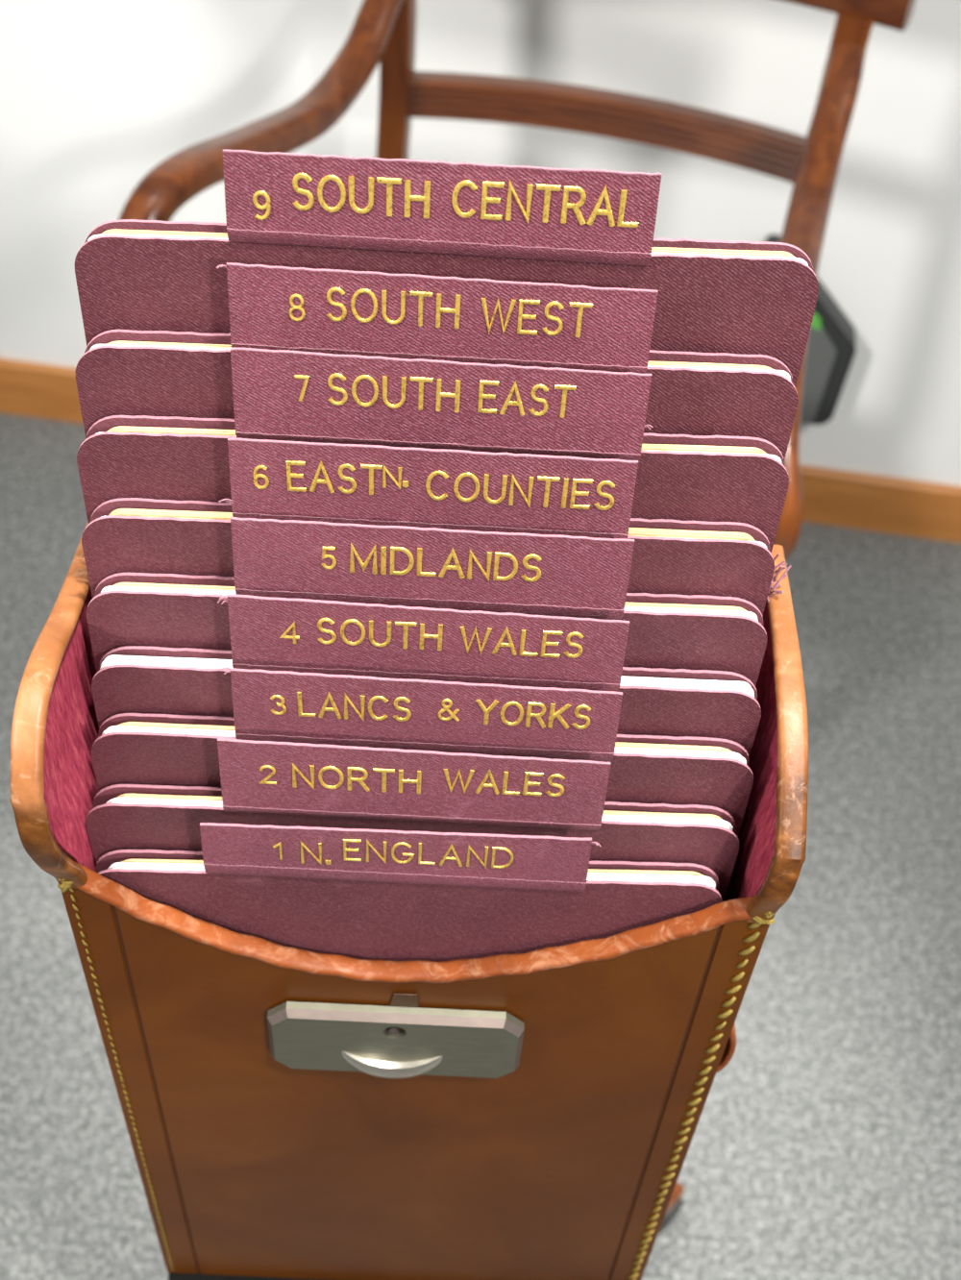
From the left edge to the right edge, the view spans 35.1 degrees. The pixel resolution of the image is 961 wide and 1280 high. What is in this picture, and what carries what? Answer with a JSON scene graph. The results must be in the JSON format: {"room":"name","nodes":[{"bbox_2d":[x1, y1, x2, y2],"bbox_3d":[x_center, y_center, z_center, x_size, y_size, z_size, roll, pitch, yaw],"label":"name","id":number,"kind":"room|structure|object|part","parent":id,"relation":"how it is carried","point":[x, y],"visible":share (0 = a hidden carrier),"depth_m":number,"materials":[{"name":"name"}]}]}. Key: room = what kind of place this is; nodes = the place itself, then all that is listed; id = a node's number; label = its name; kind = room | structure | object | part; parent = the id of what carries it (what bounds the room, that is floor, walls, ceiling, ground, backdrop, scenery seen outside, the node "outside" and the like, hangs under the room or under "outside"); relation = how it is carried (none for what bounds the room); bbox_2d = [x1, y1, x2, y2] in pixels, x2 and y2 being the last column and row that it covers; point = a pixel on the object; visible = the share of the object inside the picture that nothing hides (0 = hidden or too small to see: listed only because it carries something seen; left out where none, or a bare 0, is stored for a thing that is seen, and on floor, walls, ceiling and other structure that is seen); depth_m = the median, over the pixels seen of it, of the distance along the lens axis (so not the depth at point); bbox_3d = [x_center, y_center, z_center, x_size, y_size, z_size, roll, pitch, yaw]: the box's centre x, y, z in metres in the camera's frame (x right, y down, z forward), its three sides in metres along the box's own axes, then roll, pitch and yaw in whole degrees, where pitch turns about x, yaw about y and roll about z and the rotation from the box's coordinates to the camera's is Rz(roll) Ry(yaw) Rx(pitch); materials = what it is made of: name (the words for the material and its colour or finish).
{"room":"office","nodes":[
{"label":"office","id":0,"kind":"room"},
{"bbox_2d":[0,412,960,1279],"bbox_3d":[0.042,0.759,1.360,6.600,0.030,3.900,4,48,0],"label":"floor","id":1,"kind":"structure","parent":0,"point":[827,1144],"depth_m":1.67,"materials":[{"name":"grey carpet"}]},
{"bbox_2d":[168,1181,685,1279],"bbox_3d":[-0.112,0.546,1.026,0.648,0.734,0.664,3,48,-1],"label":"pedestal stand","id":2,"kind":"object","parent":1,"relation":"on","point":[676,1202],"visible":0.14,"depth_m":0.74,"materials":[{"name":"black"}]},
{"bbox_2d":[10,521,808,1279],"bbox_3d":[-0.025,0.134,0.631,0.249,0.410,0.125,3,48,-1],"label":"case","id":3,"kind":"object","parent":2,"relation":"on","point":[288,1112],"visible":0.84,"depth_m":0.57,"materials":[{"name":"brown leather"}]},
{"bbox_3d":[-0.142,0.128,0.631,0.011,0.407,0.122,3,48,-1],"label":"panel","id":4,"kind":"part","parent":3,"relation":"part of","materials":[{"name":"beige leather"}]},
{"bbox_3d":[-0.032,0.149,0.565,0.094,0.042,0.007,3,48,-1],"label":"lock plate","id":5,"kind":"part","parent":3,"relation":"part of","materials":[{"name":"silver metal"}]},
{"bbox_2d":[95,822,722,961],"bbox_3d":[-0.033,0.180,0.619,0.216,0.359,0.022,3,48,-1],"label":"map section","id":6,"kind":"object","parent":3,"relation":"in","point":[364,894],"visible":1,"depth_m":0.52,"materials":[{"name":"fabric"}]},
{"bbox_2d":[85,738,738,901],"bbox_3d":[-0.030,0.163,0.616,0.220,0.386,0.023,3,48,-1],"label":"map section","id":7,"kind":"object","parent":3,"relation":"in","point":[263,782],"visible":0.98,"depth_m":0.50,"materials":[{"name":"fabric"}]},
{"bbox_3d":[-0.029,0.198,0.624,0.237,0.335,0.014,3,48,-1],"label":"panel","id":8,"kind":"part","parent":3,"relation":"part of","materials":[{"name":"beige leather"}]},
{"bbox_2d":[90,666,753,836],"bbox_3d":[-0.027,0.148,0.616,0.219,0.407,0.024,3,48,-1],"label":"map section","id":9,"kind":"object","parent":3,"relation":"in","point":[553,723],"visible":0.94,"depth_m":0.49,"materials":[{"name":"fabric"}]},
{"bbox_2d":[91,593,761,757],"bbox_3d":[-0.026,0.133,0.616,0.218,0.427,0.024,3,48,-1],"label":"map section","id":10,"kind":"object","parent":3,"relation":"in","point":[299,635],"visible":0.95,"depth_m":0.48,"materials":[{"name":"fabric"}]},
{"bbox_2d":[86,516,767,686],"bbox_3d":[-0.026,0.118,0.615,0.218,0.448,0.025,3,48,-1],"label":"map section","id":11,"kind":"object","parent":3,"relation":"in","point":[530,574],"visible":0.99,"depth_m":0.47,"materials":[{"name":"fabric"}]},
{"bbox_2d":[81,437,774,615],"bbox_3d":[-0.026,0.103,0.614,0.217,0.469,0.026,3,48,-1],"label":"map section","id":12,"kind":"object","parent":3,"relation":"in","point":[277,480],"visible":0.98,"depth_m":0.46,"materials":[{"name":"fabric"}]},
{"bbox_2d":[76,347,788,553],"bbox_3d":[-0.025,0.087,0.613,0.218,0.494,0.028,3,48,-1],"label":"map section","id":13,"kind":"object","parent":3,"relation":"in","point":[285,395],"visible":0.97,"depth_m":0.45,"materials":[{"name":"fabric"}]},
{"bbox_2d":[74,262,798,459],"bbox_3d":[-0.024,0.072,0.613,0.217,0.514,0.028,3,48,-1],"label":"map section","id":14,"kind":"object","parent":3,"relation":"in","point":[367,313],"visible":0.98,"depth_m":0.44,"materials":[{"name":"fabric"}]},
{"bbox_2d":[74,148,818,387],"bbox_3d":[-0.022,0.053,0.610,0.217,0.542,0.029,3,48,-1],"label":"map section","id":15,"kind":"object","parent":3,"relation":"in","point":[595,228],"visible":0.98,"depth_m":0.44,"materials":[{"name":"fabric"}]},
{"bbox_3d":[0.072,0.576,1.335,0.031,0.166,0.358,37,56,26],"label":"leg","id":16,"kind":"part","parent":2,"relation":"part of","materials":[{"name":"brown wood"}]},
{"bbox_2d":[118,0,915,560],"bbox_3d":[0.033,-0.230,1.588,0.606,0.957,0.507,12,48,7],"label":"armchair","id":17,"kind":"object","parent":1,"relation":"on","point":[383,32],"visible":0.33,"depth_m":1.43,"materials":[{"name":"brown wood"}]},
{"bbox_3d":[-0.162,-0.367,1.450,0.103,0.405,0.451,24,51,17],"label":"arm","id":18,"kind":"part","parent":17,"relation":"part of","materials":[{"name":"brown wood"}]},
{"bbox_3d":[-0.088,-0.372,1.762,0.053,0.877,0.124,12,48,7],"label":"leg and stile","id":19,"kind":"part","parent":17,"relation":"part of","materials":[{"name":"brown wood"}]},
{"bbox_3d":[0.126,-0.519,1.522,0.409,0.041,0.050,12,48,7],"label":"reeded rail","id":20,"kind":"part","parent":17,"relation":"part of","materials":[{"name":"brown wood"}]},
{"bbox_3d":[0.279,-0.275,1.399,0.061,0.406,0.442,9,48,4],"label":"arm","id":21,"kind":"part","parent":17,"relation":"part of","materials":[{"name":"brown wood"}]},
{"bbox_3d":[0.312,-0.286,1.713,0.053,0.877,0.124,12,48,7],"label":"leg and stile","id":22,"kind":"part","parent":17,"relation":"part of","materials":[{"name":"brown wood"}]},
{"bbox_3d":[0.137,-0.649,1.386,0.530,0.086,0.061,12,48,7],"label":"crest rail","id":23,"kind":"part","parent":17,"relation":"part of","materials":[{"name":"brown wood"}]},
{"bbox_2d":[0,0,960,486],"bbox_3d":[0.105,-1.311,1.117,6.400,3.100,0.088,8,48,3],"label":"wall","id":24,"kind":"structure","parent":0,"point":[95,94],"depth_m":1.84,"materials":[{"name":"white paint"}]},
{"bbox_2d":[0,358,960,542],"bbox_3d":[0.021,-0.272,2.201,6.400,0.094,0.013,8,48,3],"label":"baseboard","id":25,"kind":"structure","parent":24,"relation":"attached to","point":[830,497],"depth_m":2.18,"materials":[{"name":"brown wood"}]},
{"bbox_2d":[765,233,856,425],"bbox_3d":[0.413,-0.391,1.952,0.138,0.252,0.055,8,48,3],"label":"wall box","id":26,"kind":"object","parent":24,"relation":"attached to","point":[831,344],"visible":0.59,"depth_m":1.95,"materials":[{"name":"grey plastic"}]}
]}

